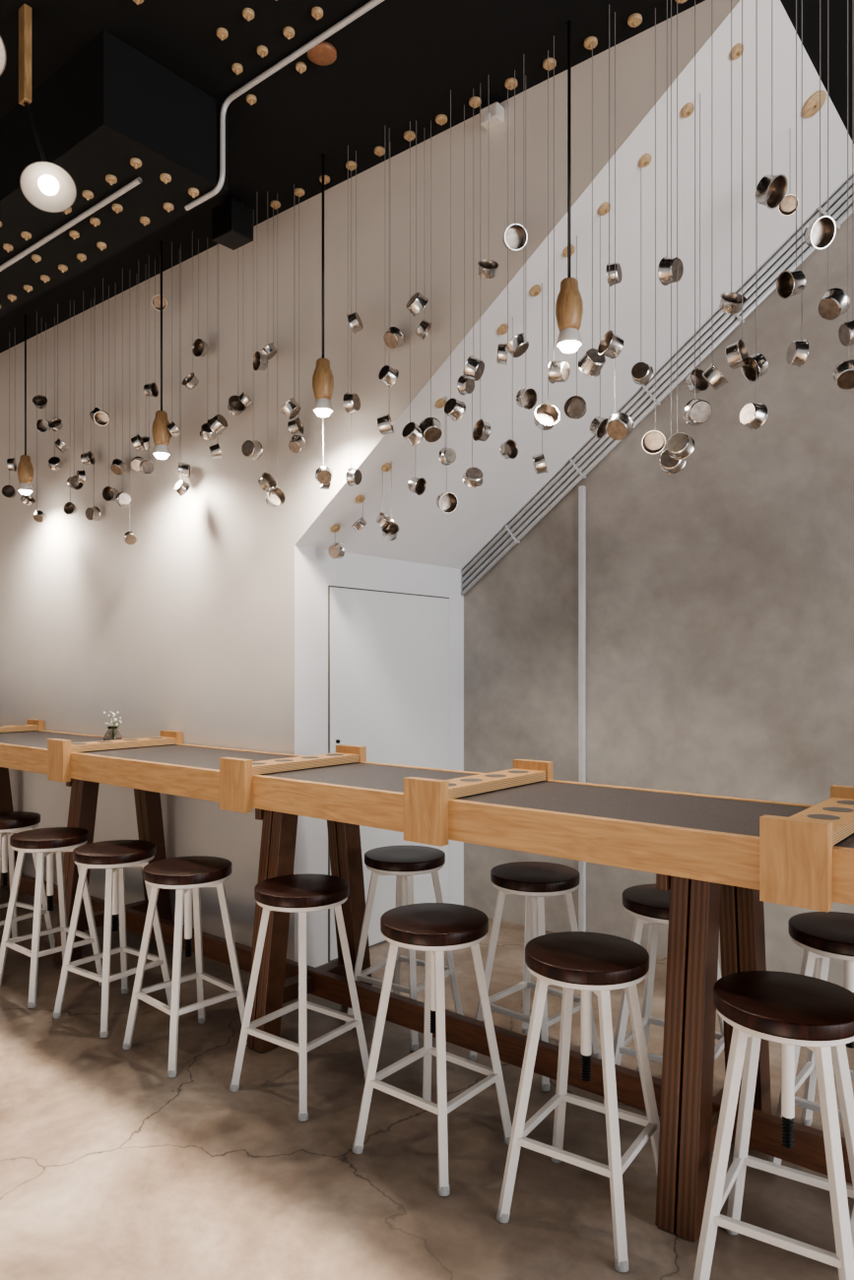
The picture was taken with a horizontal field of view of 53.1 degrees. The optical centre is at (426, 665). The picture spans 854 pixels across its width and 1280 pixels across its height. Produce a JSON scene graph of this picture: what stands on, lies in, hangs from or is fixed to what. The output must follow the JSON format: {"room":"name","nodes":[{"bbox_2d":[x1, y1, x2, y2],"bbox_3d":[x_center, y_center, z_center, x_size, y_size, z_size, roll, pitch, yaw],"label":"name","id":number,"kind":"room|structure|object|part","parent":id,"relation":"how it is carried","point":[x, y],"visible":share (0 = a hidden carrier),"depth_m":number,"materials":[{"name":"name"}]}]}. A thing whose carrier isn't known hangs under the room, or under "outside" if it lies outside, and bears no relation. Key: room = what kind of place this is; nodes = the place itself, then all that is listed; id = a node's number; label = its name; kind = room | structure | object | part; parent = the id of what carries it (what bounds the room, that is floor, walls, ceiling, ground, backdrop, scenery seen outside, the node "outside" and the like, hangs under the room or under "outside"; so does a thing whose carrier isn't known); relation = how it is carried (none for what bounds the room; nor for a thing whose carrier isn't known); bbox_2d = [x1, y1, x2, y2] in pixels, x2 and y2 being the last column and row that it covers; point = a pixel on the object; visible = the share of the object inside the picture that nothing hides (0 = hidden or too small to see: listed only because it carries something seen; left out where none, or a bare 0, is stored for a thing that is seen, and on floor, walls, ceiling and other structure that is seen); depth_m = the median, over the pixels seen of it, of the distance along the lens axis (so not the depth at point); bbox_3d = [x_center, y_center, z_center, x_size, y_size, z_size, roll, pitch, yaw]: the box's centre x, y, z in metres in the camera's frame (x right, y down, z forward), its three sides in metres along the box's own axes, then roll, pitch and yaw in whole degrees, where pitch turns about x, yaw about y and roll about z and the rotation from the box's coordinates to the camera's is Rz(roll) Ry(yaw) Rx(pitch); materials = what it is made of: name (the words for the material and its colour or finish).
{"room":"restaurant","nodes":[
{"label":"restaurant","id":0,"kind":"room"},
{"bbox_2d":[0,36,6,75],"bbox_3d":[-1.074,-1.741,1.996,0.143,0.678,0.160,0,0,39],"label":"ceiling spotlight","id":1,"kind":"object","parent":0,"point":[3,57],"depth_m":2.03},
{"bbox_2d":[0,0,767,965],"bbox_3d":[-1.741,-0.340,4.856,7.173,3.480,0.100,0,0,39],"label":"wall","id":2,"kind":"structure","parent":0,"point":[199,627],"depth_m":4.10,"materials":[{"name":"beige paint"}]},
{"bbox_2d":[480,101,504,129],"bbox_3d":[0.235,-2.020,3.143,0.080,0.070,0.065,0,0,39],"label":"emergency light","id":3,"kind":"object","parent":2,"relation":"attached to","point":[491,115],"visible":0.89,"depth_m":3.13,"materials":[{"name":"white plastic"}]},
{"bbox_2d":[311,547,463,967],"bbox_3d":[-0.202,0.427,4.429,0.100,1.946,1.180,0,0,39],"label":"wall","id":4,"kind":"structure","parent":0,"point":[352,570],"depth_m":4.22,"materials":[{"name":"white paint"}]},
{"bbox_2d":[327,585,448,961],"bbox_3d":[-0.171,0.510,4.384,0.002,1.776,0.931,0,0,39],"label":"door frame","id":5,"kind":"structure","parent":4,"relation":"in","point":[328,586],"depth_m":4.03,"materials":[{"name":"white paint"}]},
{"bbox_2d":[329,586,448,960],"bbox_3d":[-0.168,0.510,4.382,0.006,1.763,0.917,0,0,39],"label":"door","id":6,"kind":"structure","parent":4,"relation":"in","point":[389,652],"depth_m":4.35,"materials":[{"name":"paint"}]},
{"bbox_2d":[0,0,826,532],"bbox_3d":[-0.705,-1.344,3.676,4.466,1.473,1.872,0,0,39],"label":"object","id":7,"kind":"structure","parent":0,"point":[810,107],"depth_m":3.11,"materials":[{"name":"beige wood"}]},
{"bbox_2d":[17,315,33,495],"bbox_3d":[-2.382,-1.546,5.067,0.087,1.068,0.087,0,0,-32],"label":"pendant lamp","id":8,"kind":"object","parent":7,"relation":"hanging from","point":[25,467],"visible":1,"depth_m":5.05,"materials":[{"name":"brown wood"}]},
{"bbox_2d":[20,303,68,522],"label":"hanging decoration","id":9,"kind":"object","parent":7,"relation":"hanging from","point":[40,402],"depth_m":5.06,"materials":[{"name":"silver metal"}]},
{"bbox_2d":[64,268,154,544],"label":"hanging decoration","id":10,"kind":"object","parent":7,"relation":"hanging from","point":[118,467],"depth_m":4.67,"materials":[{"name":"silver metal"}]},
{"bbox_2d":[151,241,170,459],"bbox_3d":[-1.302,-1.546,4.190,0.087,1.068,0.087,0,0,-32],"label":"pendant lamp","id":11,"kind":"object","parent":7,"relation":"hanging from","point":[160,434],"visible":1,"depth_m":4.17,"materials":[{"name":"brown wood"}]},
{"bbox_2d":[143,231,208,496],"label":"hanging decoration","id":12,"kind":"object","parent":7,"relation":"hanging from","point":[200,348],"depth_m":4.19,"materials":[{"name":"silver metal"}]},
{"bbox_2d":[227,248,262,459],"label":"hanging decoration","id":13,"kind":"object","parent":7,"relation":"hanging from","point":[237,404],"depth_m":3.88,"materials":[{"name":"silver metal"}]},
{"bbox_2d":[280,196,306,452],"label":"hanging decoration","id":14,"kind":"object","parent":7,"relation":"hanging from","point":[290,409],"depth_m":3.73,"materials":[{"name":"silver metal"}]},
{"bbox_2d":[312,153,333,417],"bbox_3d":[-0.423,-1.546,3.475,0.087,1.068,0.087,0,0,-32],"label":"pendant lamp","id":15,"kind":"object","parent":7,"relation":"hanging from","point":[322,378],"visible":1,"depth_m":3.45,"materials":[{"name":"brown wood"}]},
{"bbox_2d":[342,145,366,531],"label":"hanging decoration","id":16,"kind":"object","parent":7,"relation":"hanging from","point":[352,402],"depth_m":3.45,"materials":[{"name":"silver metal"}]},
{"bbox_2d":[401,120,442,495],"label":"hanging decoration","id":17,"kind":"object","parent":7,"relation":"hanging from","point":[429,429],"depth_m":3.26,"materials":[{"name":"silver metal"}]},
{"bbox_2d":[436,89,465,512],"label":"hanging decoration","id":18,"kind":"object","parent":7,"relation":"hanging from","point":[447,502],"depth_m":3.09,"materials":[{"name":"silver metal"}]},
{"bbox_2d":[456,83,498,487],"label":"hanging decoration","id":19,"kind":"object","parent":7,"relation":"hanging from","point":[474,367],"depth_m":3.08,"materials":[{"name":"silver metal"}]},
{"bbox_2d":[496,35,570,473],"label":"hanging decoration","id":20,"kind":"object","parent":7,"relation":"hanging from","point":[515,236],"depth_m":2.98,"materials":[{"name":"silver metal"}]},
{"bbox_2d":[555,20,582,353],"bbox_3d":[0.459,-1.546,2.758,0.087,1.068,0.087,0,0,-32],"label":"pendant lamp","id":21,"kind":"object","parent":7,"relation":"hanging from","point":[569,303],"visible":1,"depth_m":2.74,"materials":[{"name":"brown wood"}]},
{"bbox_2d":[563,4,633,440],"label":"hanging decoration","id":22,"kind":"object","parent":7,"relation":"hanging from","point":[618,425],"depth_m":2.77,"materials":[{"name":"silver metal"}]},
{"bbox_2d":[631,0,695,474],"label":"hanging decoration","id":23,"kind":"object","parent":7,"relation":"hanging from","point":[679,445],"depth_m":2.61,"materials":[{"name":"silver metal"}]},
{"bbox_2d":[682,0,728,426],"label":"hanging decoration","id":24,"kind":"object","parent":7,"relation":"hanging from","point":[696,412],"depth_m":2.57,"materials":[{"name":"silver metal"}]},
{"bbox_2d":[718,0,853,430],"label":"hanging decoration","id":25,"kind":"object","parent":7,"relation":"hanging from","point":[831,305],"depth_m":2.39,"materials":[{"name":"silver metal"}]},
{"bbox_2d":[0,0,851,353],"bbox_3d":[-1.326,-2.140,2.173,11.200,0.120,6.300,0,0,39],"label":"ceiling","id":26,"kind":"structure","parent":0,"point":[398,63],"depth_m":2.96,"materials":[{"name":"black paint"}]},
{"bbox_2d":[18,3,76,212],"bbox_3d":[-1.198,-1.771,2.696,0.159,0.618,0.160,0,0,39],"label":"ceiling spotlight","id":27,"kind":"object","parent":26,"relation":"hanging from","point":[47,186],"depth_m":2.70,"materials":[{"name":"white metal"}]},
{"bbox_2d":[0,29,227,317],"bbox_3d":[-3.002,-1.925,4.694,5.420,0.310,0.500,0,0,39],"label":"ceiling beam","id":28,"kind":"structure","parent":26,"relation":"attached to","point":[110,104],"depth_m":3.07,"materials":[{"name":"black paint"}]},
{"bbox_2d":[0,177,141,271],"bbox_3d":[-2.492,-1.755,4.267,3.750,0.020,0.020,0,0,39],"label":"conduit","id":29,"kind":"object","parent":28,"relation":"attached to","point":[138,180],"depth_m":3.37,"materials":[{"name":"grey metal"}]},
{"bbox_2d":[211,193,253,250],"bbox_3d":[-0.860,-1.980,3.778,0.140,0.200,0.120,0,0,39],"label":"ceiling speaker","id":30,"kind":"object","parent":26,"relation":"attached to","point":[231,221],"depth_m":3.74},
{"bbox_2d":[184,0,383,210],"bbox_3d":[0.041,-1.910,2.492,2.480,0.330,0.020,0,0,39],"label":"conduit","id":31,"kind":"object","parent":26,"relation":"attached to","point":[371,4],"depth_m":3.00,"materials":[{"name":"grey metal"}]},
{"bbox_2d":[307,41,336,65],"bbox_3d":[-0.356,-2.072,2.892,0.100,0.016,0.100,0,0,39],"label":"ceiling disc","id":32,"kind":"object","parent":26,"relation":"attached to","point":[324,53],"depth_m":2.88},
{"bbox_2d":[0,885,853,1279],"bbox_3d":[-0.849,1.450,1.334,13.000,0.100,7.000,0,0,39],"label":"floor","id":33,"kind":"structure","parent":0,"point":[113,1167],"depth_m":2.41,"materials":[{"name":"concrete"}]},
{"bbox_2d":[0,811,55,948],"bbox_3d":[-2.042,1.067,4.131,0.346,0.670,0.346,0,0,31],"label":"bar stool","id":34,"kind":"object","parent":33,"relation":"on","point":[11,822],"visible":0.8,"depth_m":4.14,"materials":[{"name":"white painted metal"},{"name":"dark brown leather"},{"name":"grey rubber"}]},
{"bbox_3d":[-2.042,0.750,4.131,0.314,0.034,0.314,0,0,31],"label":"seat","id":35,"kind":"part","parent":34,"relation":"part of","materials":[{"name":"brown wood"}]},
{"bbox_2d":[0,827,102,1008],"bbox_3d":[-1.641,1.067,3.719,0.346,0.670,0.346,0,0,39],"label":"bar stool","id":36,"kind":"object","parent":33,"relation":"on","point":[45,842],"visible":0.89,"depth_m":3.69,"materials":[{"name":"white painted metal"},{"name":"dark brown leather"},{"name":"grey rubber"}]},
{"bbox_3d":[-1.641,0.750,3.719,0.314,0.034,0.314,0,0,39],"label":"seat","id":37,"kind":"part","parent":36,"relation":"part of","materials":[{"name":"brown wood"}]},
{"bbox_2d":[52,839,171,1037],"bbox_3d":[-1.255,1.067,3.437,0.346,0.670,0.346,0,0,35],"label":"bar stool","id":38,"kind":"object","parent":33,"relation":"on","point":[113,856],"visible":0.91,"depth_m":3.40,"materials":[{"name":"white painted metal"},{"name":"dark brown leather"},{"name":"grey rubber"}]},
{"bbox_3d":[-1.255,0.750,3.437,0.314,0.034,0.314,0,0,35],"label":"seat","id":39,"kind":"part","parent":38,"relation":"part of","materials":[{"name":"brown wood"}]},
{"bbox_2d":[122,855,248,1078],"bbox_3d":[-0.876,1.067,3.132,0.346,0.670,0.346,0,0,43],"label":"bar stool","id":40,"kind":"object","parent":33,"relation":"on","point":[185,874],"visible":0.98,"depth_m":3.11,"materials":[{"name":"white painted metal"},{"name":"dark brown leather"},{"name":"grey rubber"}]},
{"bbox_3d":[-0.876,0.750,3.132,0.314,0.034,0.314,0,0,43],"label":"seat","id":41,"kind":"part","parent":40,"relation":"part of","materials":[{"name":"brown wood"}]},
{"bbox_2d":[229,873,369,1121],"bbox_3d":[-0.416,1.067,2.851,0.346,0.670,0.346,0,0,36],"label":"bar stool","id":42,"kind":"object","parent":33,"relation":"on","point":[303,893],"visible":0.96,"depth_m":2.81,"materials":[{"name":"white painted metal"},{"name":"dark brown leather"},{"name":"grey rubber"}]},
{"bbox_3d":[-0.416,0.750,2.851,0.314,0.034,0.314,0,0,36],"label":"seat","id":43,"kind":"part","parent":42,"relation":"part of","materials":[{"name":"brown wood"}]},
{"bbox_2d":[343,844,463,1051],"bbox_3d":[-0.087,1.067,3.328,0.346,0.670,0.346,0,0,34],"label":"bar stool","id":44,"kind":"object","parent":33,"relation":"on","point":[404,862],"visible":0.71,"depth_m":3.29,"materials":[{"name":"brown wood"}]},
{"bbox_3d":[-0.087,0.750,3.328,0.314,0.034,0.314,0,0,34],"label":"seat","id":45,"kind":"part","parent":44,"relation":"part of","materials":[{"name":"brown wood"}]},
{"bbox_2d":[0,718,853,1242],"bbox_3d":[-1.077,0.871,3.828,7.900,1.066,0.640,0,0,39],"label":"bar table","id":46,"kind":"object","parent":33,"relation":"on","point":[719,859],"visible":0.97,"depth_m":2.53,"materials":[{"name":"laminate"}]},
{"bbox_2d":[103,710,122,740],"bbox_3d":[-1.610,0.319,4.375,0.092,0.169,0.090,0,0,39],"label":"flower vase","id":47,"kind":"object","parent":46,"relation":"on","point":[112,734],"visible":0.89,"depth_m":4.35,"materials":[{"name":"clear glass"}]},
{"bbox_3d":[-1.611,0.358,4.376,0.090,0.090,0.090,0,0,39],"label":"vase glass","id":48,"kind":"part","parent":47,"relation":"part of","materials":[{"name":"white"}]},
{"bbox_3d":[-1.068,1.230,3.838,7.900,0.090,0.040,0,0,39],"label":"foot rail","id":49,"kind":"part","parent":46,"relation":"part of","materials":[{"name":"brown wood"}]},
{"bbox_2d":[352,902,511,1196],"bbox_3d":[0.022,1.067,2.484,0.346,0.670,0.346,0,0,39],"label":"bar stool","id":50,"kind":"object","parent":33,"relation":"on","point":[434,928],"visible":0.99,"depth_m":2.45,"materials":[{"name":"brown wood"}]},
{"bbox_3d":[0.022,0.750,2.484,0.314,0.034,0.314,0,0,39],"label":"seat","id":51,"kind":"part","parent":50,"relation":"part of","materials":[{"name":"brown wood"}]},
{"bbox_2d":[467,861,601,1091],"bbox_3d":[0.384,1.067,3.038,0.346,0.670,0.346,0,0,43],"label":"bar stool","id":52,"kind":"object","parent":33,"relation":"on","point":[534,880],"visible":0.76,"depth_m":3.02,"materials":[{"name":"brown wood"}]},
{"bbox_3d":[0.384,0.750,3.038,0.314,0.034,0.314,0,0,43],"label":"seat","id":53,"kind":"part","parent":52,"relation":"part of","materials":[{"name":"brown wood"}]},
{"bbox_2d":[496,931,659,1272],"bbox_3d":[0.410,1.067,2.199,0.346,0.670,0.346,0,0,34],"label":"bar stool","id":54,"kind":"object","parent":33,"relation":"on","point":[587,962],"visible":0.96,"depth_m":2.16,"materials":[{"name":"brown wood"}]},
{"bbox_3d":[0.410,0.750,2.199,0.314,0.034,0.314,0,0,34],"label":"seat","id":55,"kind":"part","parent":54,"relation":"part of","materials":[{"name":"brown wood"}]},
{"bbox_2d":[603,883,724,1114],"bbox_3d":[0.781,1.067,2.715,0.346,0.670,0.346,0,0,33],"label":"bar stool","id":56,"kind":"object","parent":33,"relation":"on","point":[647,904],"visible":0.3,"depth_m":2.69,"materials":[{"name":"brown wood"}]},
{"bbox_3d":[0.781,0.750,2.715,0.314,0.034,0.314,0,0,33],"label":"seat","id":57,"kind":"part","parent":56,"relation":"part of","materials":[{"name":"brown wood"}]},
{"bbox_2d":[693,970,853,1279],"bbox_3d":[0.801,1.067,1.896,0.346,0.670,0.346,0,0,33],"label":"bar stool","id":58,"kind":"object","parent":33,"relation":"on","point":[789,1009],"visible":1,"depth_m":1.85,"materials":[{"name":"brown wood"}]},
{"bbox_3d":[0.801,0.750,1.896,0.314,0.034,0.314,0,0,33],"label":"seat","id":59,"kind":"part","parent":58,"relation":"part of","materials":[{"name":"brown wood"}]},
{"bbox_2d":[768,911,853,1164],"bbox_3d":[1.182,1.067,2.390,0.346,0.670,0.346,0,0,39],"label":"bar stool","id":60,"kind":"object","parent":33,"relation":"on","point":[821,935],"visible":0.62,"depth_m":2.38,"materials":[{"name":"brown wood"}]},
{"bbox_3d":[1.182,0.750,2.390,0.314,0.034,0.314,0,0,39],"label":"seat","id":61,"kind":"part","parent":60,"relation":"part of","materials":[{"name":"brown wood"}]},
{"bbox_2d":[311,0,851,569],"bbox_3d":[0.603,-1.313,3.776,2.173,1.534,1.180,0,0,39],"label":"stair underside","id":62,"kind":"structure","parent":0,"point":[426,535],"depth_m":3.53,"materials":[{"name":"white paint"}]},
{"bbox_2d":[463,186,853,987],"bbox_3d":[2.569,-0.340,3.002,6.200,3.480,0.100,0,0,39],"label":"wall","id":63,"kind":"structure","parent":0,"point":[720,588],"depth_m":3.99,"materials":[{"name":"grey concrete"}]},
{"bbox_2d":[577,485,585,931],"bbox_3d":[0.793,0.241,4.367,0.033,2.318,0.022,0,0,39],"label":"conduit trunking","id":64,"kind":"object","parent":63,"relation":"attached to","point":[581,489],"visible":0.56,"depth_m":4.36,"materials":[{"name":"grey metal"}]},
{"bbox_2d":[460,178,851,595],"bbox_3d":[1.121,-1.321,4.094,2.390,1.854,0.031,0,0,39],"label":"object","id":65,"kind":"object","parent":63,"relation":"attached to","point":[485,556],"visible":0.91,"depth_m":4.10,"materials":[{"name":"white metal"}]}
]}

